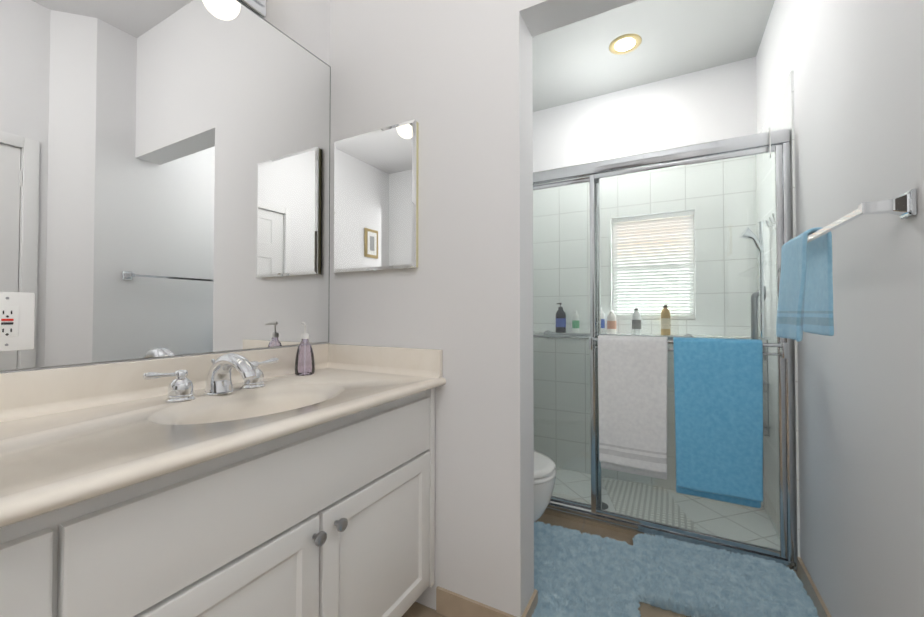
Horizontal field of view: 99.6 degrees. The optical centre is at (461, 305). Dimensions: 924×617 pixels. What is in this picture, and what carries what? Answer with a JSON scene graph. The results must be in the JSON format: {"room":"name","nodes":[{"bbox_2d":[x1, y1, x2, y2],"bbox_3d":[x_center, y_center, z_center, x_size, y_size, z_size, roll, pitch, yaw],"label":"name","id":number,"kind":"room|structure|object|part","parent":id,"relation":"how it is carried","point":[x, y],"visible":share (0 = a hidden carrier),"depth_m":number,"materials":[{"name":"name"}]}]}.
{"room":"bathroom","nodes":[
{"label":"bathroom","id":0,"kind":"room"},
{"bbox_2d":[0,342,327,372],"label":"trim","id":1,"kind":"structure","parent":0,"point":[15,370],"depth_m":1.08,"materials":[{"name":"white paint"}]},
{"bbox_2d":[0,0,330,370],"bbox_3d":[-1.198,-0.463,0.551,0.004,1.205,2.619,0,-1,28],"label":"vanity mirror","id":2,"kind":"object","parent":1,"relation":"attached to","point":[164,177],"depth_m":1.14,"materials":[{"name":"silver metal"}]},
{"bbox_2d":[0,292,34,350],"bbox_3d":[-1.014,0.036,0.870,0.009,0.132,0.086,0,-1,28],"label":"outlet","id":3,"kind":"object","parent":2,"relation":"attached to","point":[17,311],"visible":1,"depth_m":0.88,"materials":[{"name":"white plastic"}]},
{"bbox_3d":[-1.198,-0.463,0.551,0.004,1.205,2.619,0,-1,28],"label":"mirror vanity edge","id":4,"kind":"part","parent":2,"relation":"part of","materials":[{"name":"silver metal"}]},
{"bbox_2d":[238,0,329,65],"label":"wall","id":5,"kind":"structure","parent":0,"point":[305,24],"depth_m":1.60,"materials":[{"name":"white paint"}]},
{"bbox_2d":[239,0,265,17],"bbox_3d":[-0.865,-1.118,0.987,0.190,0.123,0.922,0,-1,28],"label":"sconce","id":6,"kind":"object","parent":5,"relation":"attached to","point":[258,7],"visible":0.98,"depth_m":1.40,"materials":[{"name":"silver metal"}]},
{"bbox_2d":[328,0,638,616],"bbox_3d":[0.232,-0.330,1.349,1.770,2.880,0.140,0,-1,28],"label":"wall","id":7,"kind":"structure","parent":0,"point":[453,78],"depth_m":1.39,"materials":[{"name":"white paint"}]},
{"bbox_2d":[0,343,330,410],"bbox_3d":[-1.190,0.196,0.535,0.019,0.102,2.617,0,-1,28],"label":"backsplash","id":8,"kind":"structure","parent":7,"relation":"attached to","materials":[{"name":"stone"}]},
{"bbox_2d":[334,119,418,272],"bbox_3d":[-0.355,-0.417,1.569,0.420,0.561,0.028,0,-1,28],"label":"medicine cabinet mirror","id":9,"kind":"object","parent":7,"relation":"attached to","point":[375,200],"visible":0.9,"depth_m":1.54,"materials":[{"name":"silver mirror"}]},
{"bbox_2d":[436,586,515,616],"bbox_3d":[0.054,1.065,1.337,0.327,0.090,0.011,0,-1,28],"label":"baseboard","id":10,"kind":"structure","parent":7,"relation":"attached to","point":[450,603],"depth_m":1.36,"materials":[{"name":"wood"}]},
{"bbox_2d":[522,591,536,616],"bbox_3d":[0.229,1.065,1.329,0.011,0.090,0.140,0,-1,28],"label":"baseboard","id":11,"kind":"structure","parent":7,"relation":"attached to","point":[530,607],"depth_m":1.34,"materials":[{"name":"wood"}]},
{"bbox_2d":[402,514,690,616],"bbox_3d":[0.364,1.138,-0.025,3.520,0.100,3.825,0,-1,28],"label":"floor","id":12,"kind":"structure","parent":0,"point":[416,609],"depth_m":1.86,"materials":[{"name":"wood"}]},
{"bbox_2d":[0,343,445,616],"bbox_3d":[-0.937,0.619,0.393,0.594,0.952,2.617,0,-1,28],"label":"bathroom vanity","id":13,"kind":"object","parent":12,"relation":"on","point":[126,490],"visible":1,"depth_m":0.86,"materials":[{"name":"painted wood"},{"name":"cultured marble"},{"name":"chrome"}]},
{"bbox_3d":[-0.686,0.405,0.352,0.024,0.182,0.450,0,-1,28],"label":"drawer","id":14,"kind":"part","parent":13,"relation":"part of","materials":[{"name":"white wood"}]},
{"bbox_2d":[0,368,445,527],"bbox_3d":[-0.937,0.260,0.399,0.594,0.030,2.617,0,-1,28],"label":"countertop","id":15,"kind":"structure","parent":13,"relation":"on","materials":[{"name":"stone"}]},
{"bbox_2d":[143,353,278,402],"bbox_3d":[-0.661,0.197,1.118,0.190,0.118,0.382,0,-1,28],"label":"faucet","id":16,"kind":"object","parent":15,"relation":"on","point":[218,382],"visible":1,"depth_m":1.10,"materials":[{"name":"silver metal"}]},
{"bbox_3d":[-0.780,0.179,1.009,0.019,0.019,0.077,0,-1,28],"label":"lever","id":17,"kind":"part","parent":16,"relation":"part of","materials":[{"name":"silver metal"}]},
{"bbox_3d":[-0.757,0.214,1.052,0.068,0.080,0.068,0,-1,28],"label":"handle","id":18,"kind":"part","parent":16,"relation":"part of","materials":[{"name":"silver metal"}]},
{"bbox_3d":[-0.712,0.253,1.145,0.072,0.006,0.080,0,-1,28],"label":"spout","id":19,"kind":"part","parent":16,"relation":"part of","materials":[{"name":"silver metal"}]},
{"bbox_3d":[-0.661,0.193,1.118,0.190,0.112,0.070,0,-1,28],"label":"spout","id":20,"kind":"part","parent":16,"relation":"part of","materials":[{"name":"silver metal"}]},
{"bbox_3d":[-0.659,0.217,1.235,0.068,0.080,0.068,0,-1,28],"label":"handle","id":21,"kind":"part","parent":16,"relation":"part of","materials":[{"name":"silver metal"}]},
{"bbox_3d":[-0.636,0.183,1.278,0.019,0.019,0.077,0,-1,28],"label":"lever","id":22,"kind":"part","parent":16,"relation":"part of","materials":[{"name":"silver metal"}]},
{"bbox_2d":[148,384,344,424],"bbox_3d":[-0.541,0.335,1.055,0.337,0.160,0.506,0,-1,28],"label":"sink","id":23,"kind":"object","parent":15,"relation":"in","point":[242,406],"depth_m":1.13,"materials":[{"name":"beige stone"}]},
{"bbox_2d":[294,322,314,375],"bbox_3d":[-0.595,0.162,1.478,0.072,0.198,0.072,0,-1,28],"label":"soap dispenser","id":24,"kind":"object","parent":15,"relation":"on","point":[304,336],"visible":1,"depth_m":1.48,"materials":[{"name":"purple plastic"}]},
{"bbox_3d":[-0.467,0.751,0.758,0.020,0.474,0.462,0,-1,28],"label":"door","id":25,"kind":"part","parent":13,"relation":"part of","materials":[{"name":"white wood"}]},
{"bbox_3d":[-0.343,0.558,0.936,0.032,0.033,0.033,0,-1,28],"label":"knob","id":26,"kind":"part","parent":13,"relation":"part of","materials":[{"name":"silver metal"}]},
{"bbox_3d":[-0.311,0.559,0.997,0.032,0.033,0.033,0,-1,28],"label":"knob","id":27,"kind":"part","parent":13,"relation":"part of","materials":[{"name":"silver metal"}]},
{"bbox_3d":[-0.238,0.758,1.185,0.020,0.474,0.488,0,-1,28],"label":"door","id":28,"kind":"part","parent":13,"relation":"part of","materials":[{"name":"white wood"}]},
{"bbox_3d":[-0.346,0.653,1.542,0.548,0.720,0.027,0,-1,28],"label":"panel","id":29,"kind":"part","parent":13,"relation":"part of","materials":[{"name":"white wood"}]},
{"bbox_2d":[534,451,555,521],"bbox_3d":[0.068,0.725,1.846,0.747,0.785,0.490,0,-1,28],"label":"toilet","id":30,"kind":"object","parent":12,"relation":"on","point":[544,474],"visible":0.1,"depth_m":1.64,"materials":[{"name":"white ceramic"}]},
{"bbox_3d":[0.197,0.728,1.777,0.456,0.020,0.372,0,-1,28],"label":"seat","id":31,"kind":"part","parent":30,"relation":"part of","materials":[{"name":"white ceramic"}]},
{"bbox_3d":[0.195,0.705,1.778,0.452,0.026,0.366,0,-1,28],"label":"lid","id":32,"kind":"part","parent":30,"relation":"part of","materials":[{"name":"white ceramic"}]},
{"bbox_3d":[0.146,0.928,1.801,0.565,0.378,0.364,0,-1,28],"label":"bowl","id":33,"kind":"part","parent":30,"relation":"part of","materials":[{"name":"white ceramic"}]},
{"bbox_2d":[531,521,641,616],"bbox_3d":[0.410,1.103,1.566,0.500,0.016,0.635,0,-1,24],"label":"bath mat","id":34,"kind":"object","parent":12,"relation":"on","point":[577,573],"visible":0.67,"depth_m":1.54,"materials":[{"name":"blue fabric"}]},
{"bbox_2d":[544,510,796,574],"bbox_3d":[0.674,1.159,2.013,1.900,0.122,0.060,0,-1,28],"label":"curb","id":35,"kind":"object","parent":12,"relation":"on","point":[593,523],"depth_m":1.98,"materials":[{"name":"wood"}]},
{"bbox_2d":[533,128,795,569],"bbox_3d":[0.686,0.175,2.018,1.588,1.845,0.144,0,-1,28],"label":"shower enclosure","id":36,"kind":"object","parent":35,"relation":"on","point":[592,173],"depth_m":1.83,"materials":[{"name":"clear glass"}]},
{"bbox_3d":[0.368,-0.661,2.222,0.746,0.024,0.018,0,-1,28],"label":"rail","id":37,"kind":"part","parent":36,"relation":"part of","materials":[{"name":"silver metal"}]},
{"bbox_3d":[0.368,0.197,2.209,0.754,1.700,0.005,0,-1,28],"label":"glass","id":38,"kind":"part","parent":36,"relation":"part of","materials":[{"name":"clear glass"}]},
{"bbox_3d":[0.368,1.055,2.195,0.746,0.024,0.018,0,-1,28],"label":"rail","id":39,"kind":"part","parent":36,"relation":"part of","materials":[{"name":"silver metal"}]},
{"bbox_2d":[598,335,667,479],"bbox_3d":[0.813,0.480,1.867,0.307,0.664,0.063,0,-1,28],"label":"hanging towel","id":40,"kind":"object","parent":36,"relation":"hanging from","point":[632,383],"visible":1,"depth_m":1.84,"materials":[{"name":"white fabric"}]},
{"bbox_3d":[1.012,-0.667,1.845,0.742,0.024,0.018,0,-1,28],"label":"rail","id":41,"kind":"part","parent":36,"relation":"part of","materials":[{"name":"silver metal"}]},
{"bbox_3d":[1.012,0.191,1.831,0.750,1.700,0.005,0,-1,28],"label":"glass","id":42,"kind":"part","parent":36,"relation":"part of","materials":[{"name":"clear glass"}]},
{"bbox_3d":[1.012,1.049,1.818,0.742,0.024,0.018,0,-1,28],"label":"rail","id":43,"kind":"part","parent":36,"relation":"part of","materials":[{"name":"silver metal"}]},
{"bbox_2d":[673,337,762,507],"bbox_3d":[1.112,0.502,1.705,0.327,0.714,0.066,0,-1,28],"label":"towel","id":44,"kind":"object","parent":36,"relation":"hanging from","point":[718,388],"visible":1,"depth_m":1.68,"materials":[{"name":"blue fabric"}]},
{"bbox_3d":[1.324,-0.688,1.689,0.003,0.129,0.099,0,-1,28],"label":"hanging hook strip","id":45,"kind":"part","parent":36,"relation":"part of","materials":[{"name":"silver metal"}]},
{"bbox_2d":[632,532,818,616],"bbox_3d":[1.000,1.103,1.538,0.560,0.016,0.420,0,-1,25],"label":"bath mat","id":46,"kind":"object","parent":12,"relation":"on","point":[685,578],"visible":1,"depth_m":1.50,"materials":[{"name":"blue fabric"}]},
{"bbox_2d":[533,57,756,319],"bbox_3d":[0.993,-0.168,2.766,1.770,2.600,0.120,0,-1,28],"label":"wall","id":47,"kind":"structure","parent":0,"point":[652,117],"depth_m":2.58,"materials":[{"name":"white paint"}]},
{"bbox_2d":[533,177,611,332],"bbox_3d":[0.674,0.089,2.860,0.795,2.090,0.008,0,-1,28],"label":"wall tile","id":48,"kind":"structure","parent":47,"relation":"attached to","point":[544,312],"depth_m":2.82,"materials":[{"name":"white tile"}]},
{"bbox_2d":[611,164,694,217],"bbox_3d":[1.242,-0.781,2.569,0.494,0.360,0.008,0,-1,28],"label":"wall tile","id":49,"kind":"structure","parent":47,"relation":"attached to","point":[629,181],"depth_m":2.56,"materials":[{"name":"white tile"}]},
{"bbox_2d":[694,155,757,336],"bbox_3d":[1.597,0.081,2.365,0.313,2.090,0.008,0,-1,28],"label":"wall tile","id":50,"kind":"structure","parent":47,"relation":"attached to","point":[731,251],"depth_m":2.37,"materials":[{"name":"white tile"}]},
{"bbox_2d":[532,0,774,111],"bbox_3d":[0.643,-1.528,2.135,1.770,0.100,1.600,0,-1,28],"label":"ceiling","id":51,"kind":"structure","parent":0,"point":[576,61],"depth_m":2.22,"materials":[{"name":"grey paint"}]},
{"bbox_2d":[609,34,641,54],"bbox_3d":[0.922,-1.474,2.209,0.172,0.006,0.172,0,-1,28],"label":"recessed light","id":52,"kind":"object","parent":51,"relation":"in","point":[624,44],"visible":1,"depth_m":2.20,"materials":[{"name":"gold metal"}]},
{"bbox_2d":[756,0,923,616],"bbox_3d":[1.400,-0.328,1.517,0.130,2.880,1.940,0,-1,28],"label":"wall","id":53,"kind":"structure","parent":0,"point":[857,66],"depth_m":1.06,"materials":[{"name":"white paint"}]},
{"bbox_2d":[756,70,799,569],"bbox_3d":[1.556,0.074,1.949,0.008,2.090,0.780,0,-1,28],"label":"wall tile","id":54,"kind":"structure","parent":53,"relation":"attached to","point":[781,116],"depth_m":1.94,"materials":[{"name":"white tile"}]},
{"bbox_2d":[740,220,769,339],"bbox_3d":[1.509,-0.130,2.011,0.126,0.616,0.063,0,-1,28],"label":"shower rail","id":55,"kind":"object","parent":54,"relation":"attached to","point":[761,273],"depth_m":2.01,"materials":[{"name":"silver metal"}]},
{"bbox_2d":[751,286,765,360],"bbox_3d":[1.615,0.097,2.132,0.060,0.406,0.076,0,-1,28],"label":"rail","id":56,"kind":"object","parent":54,"relation":"attached to","point":[754,329],"depth_m":2.13,"materials":[{"name":"silver metal"}]},
{"bbox_2d":[760,338,769,435],"bbox_3d":[1.558,0.418,2.101,0.118,0.492,0.222,0,-1,28],"label":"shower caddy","id":57,"kind":"object","parent":56,"relation":"hanging from","point":[767,390],"depth_m":2.00,"materials":[{"name":"silver metal"}]},
{"bbox_2d":[766,214,775,228],"bbox_3d":[1.456,-0.392,1.823,0.040,0.043,0.200,0,-1,28],"label":"hook rack","id":58,"kind":"object","parent":54,"relation":"attached to","point":[774,227],"depth_m":1.84,"materials":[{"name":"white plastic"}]},
{"bbox_2d":[797,557,830,616],"bbox_3d":[1.121,1.061,1.125,0.011,0.090,1.046,0,-1,28],"label":"baseboard","id":59,"kind":"structure","parent":53,"relation":"attached to","point":[805,578],"depth_m":1.43,"materials":[{"name":"wood"}]},
{"bbox_2d":[807,188,916,242],"bbox_3d":[1.086,-0.211,1.153,0.080,0.056,0.727,0,-1,28],"label":"towel bar","id":60,"kind":"object","parent":53,"relation":"attached to","point":[903,206],"visible":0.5,"depth_m":0.85,"materials":[{"name":"silver metal"}]},
{"bbox_2d":[776,227,833,341],"bbox_3d":[1.118,-0.059,1.287,0.090,0.345,0.274,0,-1,28],"label":"hand towel","id":61,"kind":"object","parent":60,"relation":"hanging from","point":[805,300],"visible":0.98,"depth_m":1.25,"materials":[{"name":"blue fabric"}]},
{"bbox_3d":[0.927,-0.216,0.856,0.080,0.056,0.052,0,-1,28],"label":"post","id":62,"kind":"part","parent":60,"relation":"part of","materials":[{"name":"silver metal"}]},
{"label":"outside","id":63,"kind":"structure","parent":0,"visible":0},
{"bbox_2d":[618,220,688,311],"bbox_3d":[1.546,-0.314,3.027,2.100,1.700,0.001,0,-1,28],"label":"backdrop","id":64,"kind":"structure","parent":63,"point":[653,283],"depth_m":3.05,"materials":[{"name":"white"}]},
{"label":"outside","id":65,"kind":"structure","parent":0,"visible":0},
{"bbox_2d":[533,333,763,506],"bbox_3d":[1.004,0.665,2.605,1.593,0.930,0.112,0,-1,28],"label":"wall ledge","id":66,"kind":"object","parent":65,"point":[575,417],"depth_m":2.68,"materials":[{"name":"tile"}]},
{"bbox_2d":[544,330,693,339],"bbox_3d":[0.972,0.203,2.530,0.918,0.058,0.060,0,-1,28],"label":"shower ledge edge","id":67,"kind":"object","parent":66,"relation":"attached to","point":[585,334],"depth_m":2.51,"materials":[{"name":"silver metal"}]},
{"bbox_2d":[533,332,759,339],"bbox_3d":[1.004,0.196,2.612,1.593,0.008,0.114,0,-1,28],"label":"ledge","id":68,"kind":"object","parent":66,"relation":"on","point":[727,337],"depth_m":2.35,"materials":[{"name":"tile"}]},
{"bbox_2d":[556,303,565,332],"bbox_3d":[0.702,0.088,2.776,0.073,0.212,0.045,0,-1,28],"label":"wash bottle","id":69,"kind":"object","parent":68,"relation":"on","point":[560,317],"depth_m":2.76,"materials":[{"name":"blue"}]},
{"bbox_2d":[572,311,578,332],"bbox_3d":[0.797,0.116,2.735,0.049,0.155,0.030,0,-1,28],"label":"lotion bottle","id":70,"kind":"object","parent":68,"relation":"on","point":[574,318],"depth_m":2.72,"materials":[{"name":"white plastic"}]},
{"bbox_2d":[595,308,604,333],"bbox_3d":[0.936,0.104,2.650,0.061,0.176,0.038,0,-1,28],"label":"shampoo bottle","id":71,"kind":"object","parent":68,"relation":"on","point":[602,325],"depth_m":2.63,"materials":[{"name":"white"}]},
{"bbox_2d":[607,311,615,333],"bbox_3d":[1.004,0.114,2.619,0.059,0.155,0.036,0,-1,28],"label":"bottle","id":72,"kind":"object","parent":68,"relation":"on","point":[611,316],"depth_m":2.60,"materials":[{"name":"white plastic"}]},
{"bbox_2d":[632,308,640,334],"bbox_3d":[1.136,0.105,2.542,0.057,0.171,0.035,0,-1,28],"label":"bottle","id":73,"kind":"object","parent":68,"relation":"on","point":[636,321],"depth_m":2.53,"materials":[{"name":"white plastic"}]},
{"bbox_2d":[661,305,670,334],"bbox_3d":[1.284,0.093,2.463,0.055,0.192,0.034,0,-1,28],"label":"bottle","id":74,"kind":"object","parent":68,"relation":"on","point":[666,311],"depth_m":2.45,"materials":[{"name":"beige plastic"}]},
{"bbox_2d":[550,468,779,549],"bbox_3d":[0.831,1.177,2.431,2.020,0.100,0.825,0,-1,28],"label":"floor","id":75,"kind":"structure","parent":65,"point":[580,490],"depth_m":2.12,"materials":[{"name":"tile"}]},
{"bbox_2d":[596,502,607,509],"bbox_3d":[0.773,1.122,2.188,0.090,0.003,0.090,0,-1,28],"label":"shower drain","id":76,"kind":"object","parent":75,"relation":"on","point":[605,505],"depth_m":2.18,"materials":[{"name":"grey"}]},
{"bbox_2d":[602,479,698,531],"bbox_3d":[1.036,1.121,2.223,0.360,0.006,0.540,0,-1,9],"label":"mat","id":77,"kind":"object","parent":75,"relation":"on","point":[645,512],"depth_m":2.20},
{"bbox_3d":[1.272,0.612,2.603,0.494,1.036,0.120,0,-1,28],"label":"wall","id":78,"kind":"structure","parent":0,"visible":0},
{"bbox_2d":[612,216,694,319],"bbox_3d":[1.284,-0.253,2.639,0.494,0.694,0.030,0,-1,28],"label":"shower window","id":79,"kind":"structure","parent":78,"relation":"attached to","point":[664,276],"depth_m":2.58,"materials":[{"name":"white plastic"}]},
{"bbox_3d":[1.079,-0.251,2.749,0.030,0.694,0.030,0,-1,28],"label":"frame","id":80,"kind":"part","parent":79,"relation":"part of","materials":[{"name":"white plastic"}]},
{"bbox_2d":[612,210,693,318],"bbox_3d":[1.260,-0.254,2.595,0.486,0.688,0.030,0,-1,28],"label":"blind","id":81,"kind":"object","parent":79,"relation":"attached to","point":[664,233],"depth_m":2.58,"materials":[{"name":"white plastic"}]},
{"bbox_3d":[1.260,-0.584,2.600,0.486,0.028,0.030,0,-1,28],"label":"head rail","id":82,"kind":"part","parent":81,"relation":"part of","materials":[{"name":"white plastic"}]},
{"bbox_3d":[1.260,0.082,2.590,0.482,0.016,0.024,0,-1,28],"label":"rail","id":83,"kind":"part","parent":81,"relation":"part of","materials":[{"name":"white plastic"}]},
{"bbox_3d":[1.284,0.079,2.634,0.434,0.030,0.030,0,-1,28],"label":"frame","id":84,"kind":"part","parent":79,"relation":"part of","materials":[{"name":"white plastic"}]},
{"bbox_3d":[1.488,-0.255,2.530,0.030,0.694,0.030,0,-1,28],"label":"frame","id":85,"kind":"part","parent":79,"relation":"part of","materials":[{"name":"white plastic"}]},
{"bbox_2d":[616,319,695,335],"bbox_3d":[1.242,0.611,2.547,0.494,1.036,0.008,0,-1,28],"label":"wall tile","id":86,"kind":"structure","parent":78,"relation":"attached to","point":[652,325],"depth_m":2.54,"materials":[{"name":"white tile"}]}
]}

